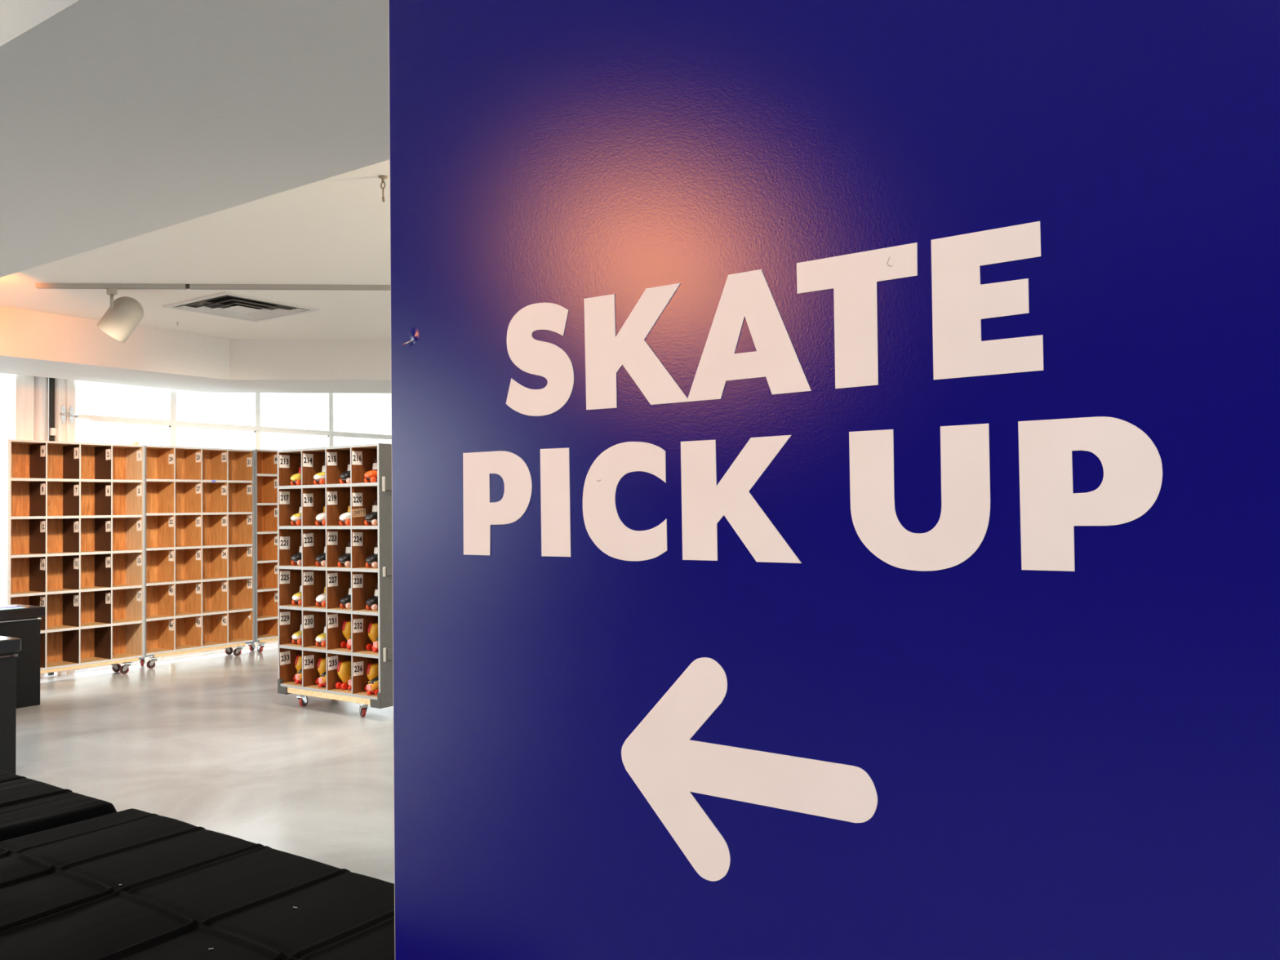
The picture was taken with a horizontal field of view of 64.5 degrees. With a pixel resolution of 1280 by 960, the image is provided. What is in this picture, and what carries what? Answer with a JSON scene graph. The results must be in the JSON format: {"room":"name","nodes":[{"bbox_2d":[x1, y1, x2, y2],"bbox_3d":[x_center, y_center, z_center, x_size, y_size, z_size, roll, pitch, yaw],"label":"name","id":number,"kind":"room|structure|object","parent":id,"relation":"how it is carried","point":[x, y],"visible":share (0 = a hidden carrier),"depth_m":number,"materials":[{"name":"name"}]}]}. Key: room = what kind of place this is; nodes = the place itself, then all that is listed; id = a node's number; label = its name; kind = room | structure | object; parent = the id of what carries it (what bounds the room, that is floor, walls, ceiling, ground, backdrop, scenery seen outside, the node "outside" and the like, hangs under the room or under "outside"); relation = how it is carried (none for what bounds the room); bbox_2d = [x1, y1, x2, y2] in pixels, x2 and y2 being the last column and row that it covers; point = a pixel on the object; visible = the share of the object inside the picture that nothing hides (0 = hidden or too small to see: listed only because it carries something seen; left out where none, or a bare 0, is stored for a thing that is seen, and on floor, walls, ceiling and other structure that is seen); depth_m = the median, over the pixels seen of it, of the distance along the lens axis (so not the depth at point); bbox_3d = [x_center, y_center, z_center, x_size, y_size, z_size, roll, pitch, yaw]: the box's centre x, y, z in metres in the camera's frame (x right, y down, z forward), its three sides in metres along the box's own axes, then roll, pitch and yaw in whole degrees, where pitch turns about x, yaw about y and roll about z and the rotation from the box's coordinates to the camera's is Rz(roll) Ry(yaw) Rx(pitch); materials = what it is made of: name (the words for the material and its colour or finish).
{"room":"skate rental area","nodes":[
{"label":"skate rental area","id":0,"kind":"room"},
{"bbox_2d":[33,376,48,677],"bbox_3d":[-5.634,0.241,9.534,0.130,3.200,0.168,-2,-2,35],"label":"column","id":1,"kind":"structure","parent":0,"point":[41,413],"depth_m":9.51,"materials":[{"name":"white paint"}]},
{"bbox_2d":[0,0,389,277],"bbox_3d":[-1.429,-1.752,3.202,14.300,1.280,1.178,-2,-2,35],"label":"ceiling bulkhead","id":2,"kind":"structure","parent":0,"point":[121,120],"depth_m":3.05,"materials":[{"name":"paint"}]},
{"bbox_2d":[0,160,391,339],"bbox_3d":[1.195,-1.572,6.978,14.300,0.100,8.022,-2,-2,35],"label":"ceiling","id":3,"kind":"structure","parent":0,"point":[335,230],"depth_m":6.97,"materials":[{"name":"paint"}]},
{"bbox_2d":[35,283,390,290],"bbox_3d":[-1.688,-1.448,7.644,5.450,0.034,0.042,-1,-2,-5],"label":"track","id":4,"kind":"object","parent":3,"relation":"attached to","point":[40,286],"visible":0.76,"depth_m":7.51,"materials":[{"name":"grey metal"}]},
{"bbox_2d":[96,287,143,342],"bbox_3d":[-3.888,-1.216,7.591,0.314,0.374,0.282,-2,-2,35],"label":"track spotlight","id":5,"kind":"object","parent":4,"relation":"hanging from","point":[124,314],"visible":1,"depth_m":7.50,"materials":[{"name":"beige metal"}]},
{"bbox_2d":[162,291,319,322],"bbox_3d":[-3.282,-1.563,8.368,0.870,0.321,0.870,-2,-2,35],"label":"ceiling vent","id":6,"kind":"object","parent":3,"relation":"in","point":[225,304],"visible":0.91,"depth_m":8.45,"materials":[{"name":"white metal"}]},
{"bbox_2d":[378,174,387,202],"bbox_3d":[-1.303,-1.474,5.147,0.044,0.131,0.044,-2,-2,35],"label":"ceiling hook","id":7,"kind":"object","parent":3,"relation":"attached to","point":[382,177],"visible":1,"depth_m":5.14,"materials":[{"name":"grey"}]},
{"bbox_2d":[0,306,391,393],"bbox_3d":[-2.431,-1.188,10.097,10.020,0.397,3.087,0,-2,-22],"label":"soffit","id":8,"kind":"structure","parent":0,"point":[33,343],"depth_m":9.66,"materials":[{"name":"white paint"}]},
{"bbox_2d":[15,645,394,883],"bbox_3d":[-2.305,1.639,1.690,14.200,0.120,20.600,-2,-2,35],"label":"floor","id":9,"kind":"structure","parent":0,"point":[210,742],"depth_m":6.37,"materials":[{"name":"concrete"}]},
{"bbox_2d":[0,635,21,773],"bbox_3d":[-4.148,1.308,5.453,0.553,0.800,1.300,-2,-2,35],"label":"counter","id":10,"kind":"object","parent":9,"relation":"on","point":[8,645],"depth_m":5.79,"materials":[{"name":"black laminate"}]},
{"bbox_2d":[0,635,21,653],"bbox_3d":[-4.154,0.944,5.464,0.550,0.072,1.300,-2,-2,35],"label":"countertop","id":11,"kind":"structure","parent":10,"relation":"on","point":[7,644],"depth_m":5.80,"materials":[{"name":"black laminate"}]},
{"bbox_2d":[0,604,45,708],"bbox_3d":[-5.392,1.397,7.644,0.523,0.777,1.500,-2,-2,35],"label":"trash bin","id":12,"kind":"object","parent":9,"relation":"on","point":[24,624],"depth_m":8.01,"materials":[{"name":"black plastic"}]},
{"bbox_2d":[0,604,19,608],"bbox_3d":[-5.149,1.012,8.082,0.300,0.012,0.260,-1,-2,20],"label":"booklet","id":13,"kind":"object","parent":12,"relation":"on","point":[2,606],"visible":1,"depth_m":8.10,"materials":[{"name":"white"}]},
{"bbox_2d":[0,607,26,610],"bbox_3d":[-5.025,1.008,7.844,0.095,0.004,0.490,-2,-2,34],"label":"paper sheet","id":14,"kind":"object","parent":12,"relation":"on","point":[12,607],"visible":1,"depth_m":7.96,"materials":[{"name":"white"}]},
{"bbox_2d":[0,604,45,620],"bbox_3d":[-5.397,1.048,7.655,0.520,0.078,1.500,-2,-2,35],"label":"countertop","id":15,"kind":"structure","parent":12,"relation":"on","point":[30,611],"depth_m":8.00,"materials":[{"name":"black laminate"}]},
{"bbox_2d":[0,769,116,841],"bbox_3d":[-2.169,1.216,2.745,1.468,0.756,0.806,-2,-2,35],"label":"bench","id":16,"kind":"object","parent":9,"relation":"on","point":[27,806],"visible":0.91,"depth_m":2.62,"materials":[{"name":"black fabric"}]},
{"bbox_2d":[0,439,144,674],"bbox_3d":[-5.216,0.746,9.304,0.323,2.168,1.213,-2,-2,35],"label":"rack","id":17,"kind":"object","parent":9,"relation":"on","point":[72,514],"visible":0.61,"depth_m":9.35,"materials":[{"name":"grey paint"}]},
{"bbox_2d":[10,584,142,597],"bbox_3d":[-5.203,1.010,9.290,0.297,0.024,1.161,-2,-2,35],"label":"shelf","id":18,"kind":"object","parent":17,"relation":"attached to","point":[60,589],"depth_m":9.27,"materials":[{"name":"brown wood"}]},
{"bbox_2d":[10,549,142,558],"bbox_3d":[-5.208,0.673,9.299,0.297,0.024,1.161,-2,-2,35],"label":"shelf","id":19,"kind":"object","parent":17,"relation":"attached to","point":[22,553],"depth_m":9.29,"materials":[{"name":"brown wood"}]},
{"bbox_2d":[10,515,142,519],"bbox_3d":[-5.212,0.340,9.309,0.297,0.024,1.161,-2,-2,35],"label":"shelf","id":20,"kind":"object","parent":17,"relation":"attached to","point":[12,517],"depth_m":9.29,"materials":[{"name":"brown wood"}]},
{"bbox_2d":[11,477,142,483],"bbox_3d":[-5.216,0.007,9.318,0.297,0.024,1.161,-2,-2,35],"label":"shelf","id":21,"kind":"object","parent":17,"relation":"attached to","point":[14,480],"depth_m":9.30,"materials":[{"name":"brown wood"}]},
{"bbox_2d":[40,618,142,633],"bbox_3d":[-5.199,1.346,9.281,0.297,0.024,1.161,-2,-2,35],"label":"shelf","id":22,"kind":"object","parent":17,"relation":"attached to","point":[86,624],"depth_m":9.35,"materials":[{"name":"brown wood"}]},
{"bbox_2d":[139,444,254,668],"bbox_3d":[-4.589,0.763,10.407,0.338,2.178,1.217,-2,-2,35],"label":"rack","id":23,"kind":"object","parent":9,"relation":"on","point":[199,502],"visible":0.96,"depth_m":10.44,"materials":[{"name":"grey paint"}]},
{"bbox_2d":[146,607,252,621],"bbox_3d":[-4.566,1.369,10.380,0.297,0.024,1.165,-2,-2,35],"label":"shelf","id":24,"kind":"object","parent":23,"relation":"attached to","point":[182,613],"depth_m":10.36,"materials":[{"name":"brown wood"}]},
{"bbox_2d":[146,575,252,586],"bbox_3d":[-4.571,1.028,10.389,0.297,0.024,1.165,-2,-2,35],"label":"shelf","id":25,"kind":"object","parent":23,"relation":"attached to","point":[198,580],"depth_m":10.38,"materials":[{"name":"brown wood"}]},
{"bbox_2d":[146,543,252,551],"bbox_3d":[-4.575,0.687,10.399,0.297,0.024,1.165,-2,-2,35],"label":"shelf","id":26,"kind":"object","parent":23,"relation":"attached to","point":[149,547],"depth_m":10.41,"materials":[{"name":"brown wood"}]},
{"bbox_2d":[146,511,252,515],"bbox_3d":[-4.580,0.347,10.408,0.297,0.024,1.165,-2,-2,35],"label":"shelf","id":27,"kind":"object","parent":23,"relation":"attached to","point":[148,513],"depth_m":10.39,"materials":[{"name":"brown wood"}]},
{"bbox_2d":[146,479,252,483],"bbox_3d":[-4.584,0.014,10.418,0.297,0.024,1.165,-2,-2,35],"label":"shelf","id":28,"kind":"object","parent":23,"relation":"attached to","point":[148,481],"depth_m":10.38,"materials":[{"name":"brown wood"}]},
{"bbox_2d":[0,808,395,959],"bbox_3d":[-0.928,1.177,1.891,1.465,0.753,0.816,-2,-2,35],"label":"bench","id":29,"kind":"object","parent":9,"relation":"on","point":[129,884],"visible":0.86,"depth_m":1.97,"materials":[{"name":"black fabric"}]},
{"bbox_2d":[247,448,279,652],"bbox_3d":[-3.899,0.776,11.431,0.311,2.190,1.200,-2,-2,35],"label":"rack","id":30,"kind":"object","parent":9,"relation":"on","point":[265,460],"visible":0.29,"depth_m":11.20,"materials":[{"name":"grey paint"}]},
{"bbox_2d":[257,614,277,621],"bbox_3d":[-3.885,1.508,11.408,0.297,0.024,1.148,-2,-2,35],"label":"shelf","id":31,"kind":"object","parent":30,"relation":"attached to","point":[260,617],"depth_m":11.05,"materials":[{"name":"brown wood"}]},
{"bbox_2d":[257,586,277,591],"bbox_3d":[-3.889,1.201,11.416,0.297,0.024,1.148,-2,-2,35],"label":"shelf","id":32,"kind":"object","parent":30,"relation":"attached to","point":[259,588],"depth_m":11.04,"materials":[{"name":"brown wood"}]},
{"bbox_2d":[257,559,277,563],"bbox_3d":[-3.894,0.894,11.425,0.297,0.024,1.148,-2,-2,35],"label":"shelf","id":33,"kind":"object","parent":30,"relation":"attached to","point":[259,561],"depth_m":11.03,"materials":[{"name":"brown wood"}]},
{"bbox_2d":[257,531,277,533],"bbox_3d":[-3.898,0.582,11.434,0.297,0.024,1.148,-2,-2,35],"label":"shelf","id":34,"kind":"object","parent":30,"relation":"attached to","point":[258,532],"depth_m":10.98,"materials":[{"name":"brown wood"}]},
{"bbox_2d":[257,502,277,505],"bbox_3d":[-3.902,0.272,11.442,0.297,0.024,1.148,-2,-2,35],"label":"shelf","id":35,"kind":"object","parent":30,"relation":"attached to","point":[258,504],"depth_m":10.99,"materials":[{"name":"brown wood"}]},
{"bbox_2d":[257,473,277,476],"bbox_3d":[-3.906,-0.043,11.451,0.297,0.024,1.148,-2,-2,35],"label":"shelf","id":36,"kind":"object","parent":30,"relation":"attached to","point":[258,474],"depth_m":11.04,"materials":[{"name":"brown wood"}]},
{"bbox_2d":[277,443,393,716],"bbox_3d":[-2.220,0.751,7.759,1.198,1.992,0.428,-2,-2,35],"label":"rack","id":37,"kind":"object","parent":9,"relation":"on","point":[313,539],"visible":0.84,"depth_m":7.64,"materials":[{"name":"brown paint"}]},
{"bbox_2d":[290,462,301,485],"bbox_3d":[-2.647,-0.047,8.009,0.104,0.188,0.224,-2,-2,36],"label":"skate","id":38,"kind":"object","parent":37,"relation":"on","point":[295,478],"visible":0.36,"depth_m":7.92,"materials":[{"name":"yellow plastic"}]},
{"bbox_2d":[290,504,301,525],"bbox_3d":[-2.640,0.264,7.998,0.104,0.188,0.224,-2,-2,39],"label":"skate","id":39,"kind":"object","parent":37,"relation":"on","point":[296,518],"visible":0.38,"depth_m":7.91,"materials":[{"name":"grey"}]},
{"bbox_2d":[290,545,301,565],"bbox_3d":[-2.635,0.574,7.989,0.104,0.188,0.224,-2,-2,33],"label":"skate","id":40,"kind":"object","parent":37,"relation":"on","point":[296,558],"visible":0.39,"depth_m":7.90,"materials":[{"name":"black"}]},
{"bbox_2d":[291,582,302,605],"bbox_3d":[-2.633,0.884,7.990,0.104,0.188,0.224,-2,-2,29],"label":"skate","id":41,"kind":"object","parent":37,"relation":"on","point":[297,597],"visible":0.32,"depth_m":7.90,"materials":[{"name":"grey"}]},
{"bbox_2d":[291,623,302,644],"bbox_3d":[-2.626,1.188,7.981,0.104,0.188,0.224,-2,-2,38],"label":"skate","id":42,"kind":"object","parent":37,"relation":"on","point":[296,637],"visible":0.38,"depth_m":7.90,"materials":[{"name":"grey plastic"}]},
{"bbox_2d":[293,654,302,681],"bbox_3d":[-2.620,1.482,8.046,0.096,0.205,0.257,-2,-2,34],"label":"skate","id":43,"kind":"object","parent":37,"relation":"on","point":[298,662],"visible":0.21,"depth_m":7.95,"materials":[{"name":"yellow plastic"}]},
{"bbox_2d":[294,668,302,684],"bbox_3d":[-2.585,1.509,7.915,0.094,0.142,0.242,-2,-2,36],"label":"skate","id":44,"kind":"object","parent":37,"relation":"on","point":[299,676],"visible":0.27,"depth_m":7.83,"materials":[{"name":"pink plastic"}]},
{"bbox_2d":[313,460,324,484],"bbox_3d":[-2.414,-0.055,7.847,0.104,0.188,0.224,-2,-2,36],"label":"skate","id":45,"kind":"object","parent":37,"relation":"on","point":[319,477],"visible":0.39,"depth_m":7.76,"materials":[{"name":"white plastic"}]},
{"bbox_2d":[315,502,325,525],"bbox_3d":[-2.402,0.257,7.847,0.104,0.188,0.224,-2,-2,30],"label":"skate","id":46,"kind":"object","parent":37,"relation":"on","point":[321,517],"visible":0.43,"depth_m":7.76,"materials":[{"name":"white plastic"}]},
{"bbox_2d":[315,626,325,647],"bbox_3d":[-2.388,1.180,7.813,0.104,0.188,0.224,-2,-2,37],"label":"skate","id":47,"kind":"object","parent":37,"relation":"on","point":[321,638],"visible":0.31,"depth_m":7.73,"materials":[{"name":"grey plastic"}]},
{"bbox_2d":[315,657,326,685],"bbox_3d":[-2.389,1.474,7.873,0.096,0.205,0.257,-2,-2,36],"label":"skate","id":48,"kind":"object","parent":37,"relation":"on","point":[322,663],"visible":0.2,"depth_m":7.78,"materials":[{"name":"yellow plastic"}]},
{"bbox_2d":[315,586,325,607],"bbox_3d":[-2.389,0.876,7.820,0.104,0.188,0.224,-2,-2,36],"label":"skate","id":49,"kind":"object","parent":37,"relation":"on","point":[321,599],"visible":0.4,"depth_m":7.73,"materials":[{"name":"grey"}]},
{"bbox_2d":[315,546,325,566],"bbox_3d":[-2.390,0.566,7.827,0.104,0.188,0.224,-2,-2,39],"label":"skate","id":50,"kind":"object","parent":37,"relation":"on","point":[320,559],"visible":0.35,"depth_m":7.74,"materials":[{"name":"black"}]},
{"bbox_2d":[318,671,326,687],"bbox_3d":[-2.356,1.501,7.750,0.094,0.142,0.242,-2,-2,34],"label":"skate","id":51,"kind":"object","parent":37,"relation":"on","point":[322,679],"visible":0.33,"depth_m":7.66,"materials":[{"name":"pink plastic"}]},
{"bbox_2d":[279,482,377,488],"bbox_3d":[-2.238,0.047,7.777,1.142,0.024,0.407,-2,-2,35],"label":"shelf","id":52,"kind":"object","parent":37,"relation":"attached to","point":[282,485],"depth_m":7.63,"materials":[{"name":"brown wood"}]},
{"bbox_2d":[279,604,377,615],"bbox_3d":[-2.225,0.979,7.752,1.142,0.024,0.407,-2,-2,35],"label":"shelf","id":53,"kind":"object","parent":37,"relation":"attached to","point":[331,609],"depth_m":7.62,"materials":[{"name":"brown wood"}]},
{"bbox_2d":[279,564,377,572],"bbox_3d":[-2.229,0.669,7.760,1.142,0.024,0.407,-2,-2,35],"label":"shelf","id":54,"kind":"object","parent":37,"relation":"attached to","point":[282,568],"depth_m":7.64,"materials":[{"name":"brown wood"}]},
{"bbox_2d":[279,524,377,528],"bbox_3d":[-2.233,0.359,7.769,1.142,0.024,0.407,-2,-2,35],"label":"shelf","id":55,"kind":"object","parent":37,"relation":"attached to","point":[281,526],"depth_m":7.61,"materials":[{"name":"brown wood"}]},
{"bbox_2d":[279,643,378,658],"bbox_3d":[-2.221,1.282,7.743,1.142,0.024,0.407,-2,-2,35],"label":"shelf","id":56,"kind":"object","parent":37,"relation":"attached to","point":[335,650],"depth_m":7.59,"materials":[{"name":"brown wood"}]},
{"bbox_2d":[335,660,351,689],"bbox_3d":[-2.176,1.465,7.678,0.096,0.205,0.257,-2,-2,36],"label":"skate","id":57,"kind":"object","parent":37,"relation":"on","point":[344,668],"visible":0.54,"depth_m":7.59,"materials":[{"name":"yellow plastic"}]},
{"bbox_2d":[337,541,351,567],"bbox_3d":[-2.180,0.559,7.672,0.104,0.188,0.224,-2,-2,29],"label":"skate","id":58,"kind":"object","parent":37,"relation":"on","point":[345,558],"visible":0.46,"depth_m":7.60,"materials":[{"name":"black"}]},
{"bbox_2d":[338,502,350,525],"bbox_3d":[-2.164,0.249,7.670,0.104,0.188,0.224,-2,-2,37],"label":"skate","id":59,"kind":"object","parent":37,"relation":"on","point":[344,518],"visible":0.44,"depth_m":7.59,"materials":[{"name":"grey plastic"}]},
{"bbox_2d":[339,459,350,484],"bbox_3d":[-2.171,-0.063,7.692,0.104,0.188,0.224,-2,-2,31],"label":"skate","id":60,"kind":"object","parent":37,"relation":"on","point":[345,476],"visible":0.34,"depth_m":7.61,"materials":[{"name":"black plastic"}]},
{"bbox_2d":[339,584,351,608],"bbox_3d":[-2.153,0.869,7.655,0.104,0.188,0.224,-2,-2,39],"label":"skate","id":61,"kind":"object","parent":37,"relation":"on","point":[345,602],"visible":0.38,"depth_m":7.57,"materials":[{"name":"black"}]},
{"bbox_2d":[340,620,351,648],"bbox_3d":[-2.159,1.166,7.732,0.096,0.205,0.257,-2,-2,32],"label":"skate","id":62,"kind":"object","parent":37,"relation":"on","point":[346,627],"visible":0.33,"depth_m":7.63,"materials":[{"name":"yellow plastic"}]},
{"bbox_2d":[346,635,351,648],"bbox_3d":[-2.100,1.194,7.627,0.094,0.142,0.242,-2,-2,36],"label":"skate","id":63,"kind":"object","parent":37,"relation":"on","point":[348,641],"visible":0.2,"depth_m":7.54,"materials":[{"name":"red plastic"}]},
{"bbox_2d":[347,676,351,689],"bbox_3d":[-2.095,1.494,7.624,0.094,0.142,0.242,-2,-2,35],"label":"skate","id":64,"kind":"object","parent":37,"relation":"on","point":[349,682],"visible":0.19,"depth_m":7.54,"materials":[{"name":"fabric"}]},
{"bbox_2d":[364,457,377,482],"bbox_3d":[-1.937,-0.070,7.525,0.104,0.188,0.224,-2,-2,38],"label":"skate","id":65,"kind":"object","parent":37,"relation":"on","point":[371,476],"visible":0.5,"depth_m":7.45,"materials":[{"name":"orange plastic"}]},
{"bbox_2d":[364,499,377,525],"bbox_3d":[-1.939,0.242,7.524,0.104,0.188,0.224,-2,-2,30],"label":"skate","id":66,"kind":"object","parent":37,"relation":"on","point":[371,517],"visible":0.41,"depth_m":7.45,"materials":[{"name":"black plastic"}]},
{"bbox_2d":[365,622,377,650],"bbox_3d":[-1.918,1.159,7.565,0.096,0.205,0.257,-2,-2,35],"label":"skate","id":67,"kind":"object","parent":37,"relation":"on","point":[372,630],"visible":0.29,"depth_m":7.47,"materials":[{"name":"yellow plastic"}]},
{"bbox_2d":[365,542,377,568],"bbox_3d":[-1.921,0.551,7.502,0.104,0.188,0.224,-2,-2,37],"label":"skate","id":68,"kind":"object","parent":37,"relation":"on","point":[372,560],"visible":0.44,"depth_m":7.42,"materials":[{"name":"black"}]},
{"bbox_2d":[364,662,378,691],"bbox_3d":[-1.925,1.458,7.552,0.096,0.205,0.257,-2,-2,32],"label":"skate","id":69,"kind":"object","parent":37,"relation":"on","point":[372,670],"visible":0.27,"depth_m":7.46,"materials":[{"name":"yellow plastic"}]},
{"bbox_2d":[365,583,377,610],"bbox_3d":[-1.916,0.861,7.498,0.104,0.188,0.224,-2,-2,41],"label":"skate","id":70,"kind":"object","parent":37,"relation":"on","point":[372,602],"visible":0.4,"depth_m":7.42,"materials":[{"name":"black"}]},
{"bbox_2d":[366,675,378,694],"bbox_3d":[-1.895,1.485,7.406,0.094,0.142,0.242,-2,-2,36],"label":"skate","id":71,"kind":"object","parent":37,"relation":"on","point":[372,687],"visible":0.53,"depth_m":7.33,"materials":[{"name":"plastic"}]},
{"bbox_2d":[373,637,377,652],"bbox_3d":[-1.865,1.187,7.464,0.094,0.142,0.242,-2,-2,36],"label":"skate","id":72,"kind":"object","parent":37,"relation":"on","point":[375,642],"visible":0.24,"depth_m":7.38,"materials":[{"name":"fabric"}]},
{"bbox_2d":[388,0,1279,959],"bbox_3d":[1.868,-0.474,0.021,5.330,3.900,0.152,-2,-2,35],"label":"wall","id":73,"kind":"structure","parent":0,"point":[1083,763],"depth_m":1.07,"materials":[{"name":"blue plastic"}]},
{"bbox_2d":[403,326,419,345],"bbox_3d":[-0.324,-0.204,1.442,0.027,0.026,0.006,-1,-2,17],"label":"hook","id":74,"kind":"object","parent":73,"relation":"attached to","point":[415,333],"visible":1,"depth_m":1.44,"materials":[{"name":"silver metal"}]},
{"bbox_2d":[621,657,877,880],"bbox_3d":[0.111,0.327,1.132,0.323,0.252,0.001,-2,-2,35],"label":"arrow","id":75,"kind":"object","parent":73,"relation":"attached to","point":[660,757],"depth_m":1.16,"materials":[{"name":"white paint"}]},
{"bbox_2d":[462,221,1162,571],"bbox_3d":[0.109,-0.070,1.140,0.854,0.333,0.002,-2,-2,35],"label":"lettering","id":76,"kind":"object","parent":73,"relation":"attached to","point":[1131,485],"depth_m":1.07,"materials":[{"name":"white paint"}]},
{"bbox_3d":[-8.227,-0.228,5.834,0.150,4.000,20.600,-2,-2,35],"label":"wall window","id":77,"kind":"structure","parent":0,"visible":0},
{"bbox_2d":[11,373,34,439],"bbox_3d":[-6.622,0.214,8.085,0.080,3.200,3.341,-2,-2,35],"label":"window","id":78,"kind":"structure","parent":77,"relation":"attached to","point":[22,386],"depth_m":9.38,"materials":[{"name":"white glass"}]},
{"bbox_2d":[48,377,391,675],"bbox_3d":[-4.230,0.270,11.516,0.118,3.216,4.694,-2,-2,35],"label":"window frame","id":79,"kind":"structure","parent":77,"relation":"attached to","point":[63,415],"depth_m":10.56,"materials":[{"name":"grey metal"}]},
{"label":"outside","id":80,"kind":"structure","parent":0,"visible":0},
{"bbox_2d":[44,644,277,677],"bbox_3d":[0.022,1.659,-0.046,80.000,0.280,80.000,-2,-2,35],"label":"ground","id":81,"kind":"structure","parent":80,"point":[83,670],"depth_m":9.99,"materials":[{"name":"grey concrete"}]},
{"bbox_2d":[0,373,391,450],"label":"window","id":82,"kind":"structure","parent":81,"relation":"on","point":[362,413],"depth_m":26.39,"materials":[{"name":"white"}]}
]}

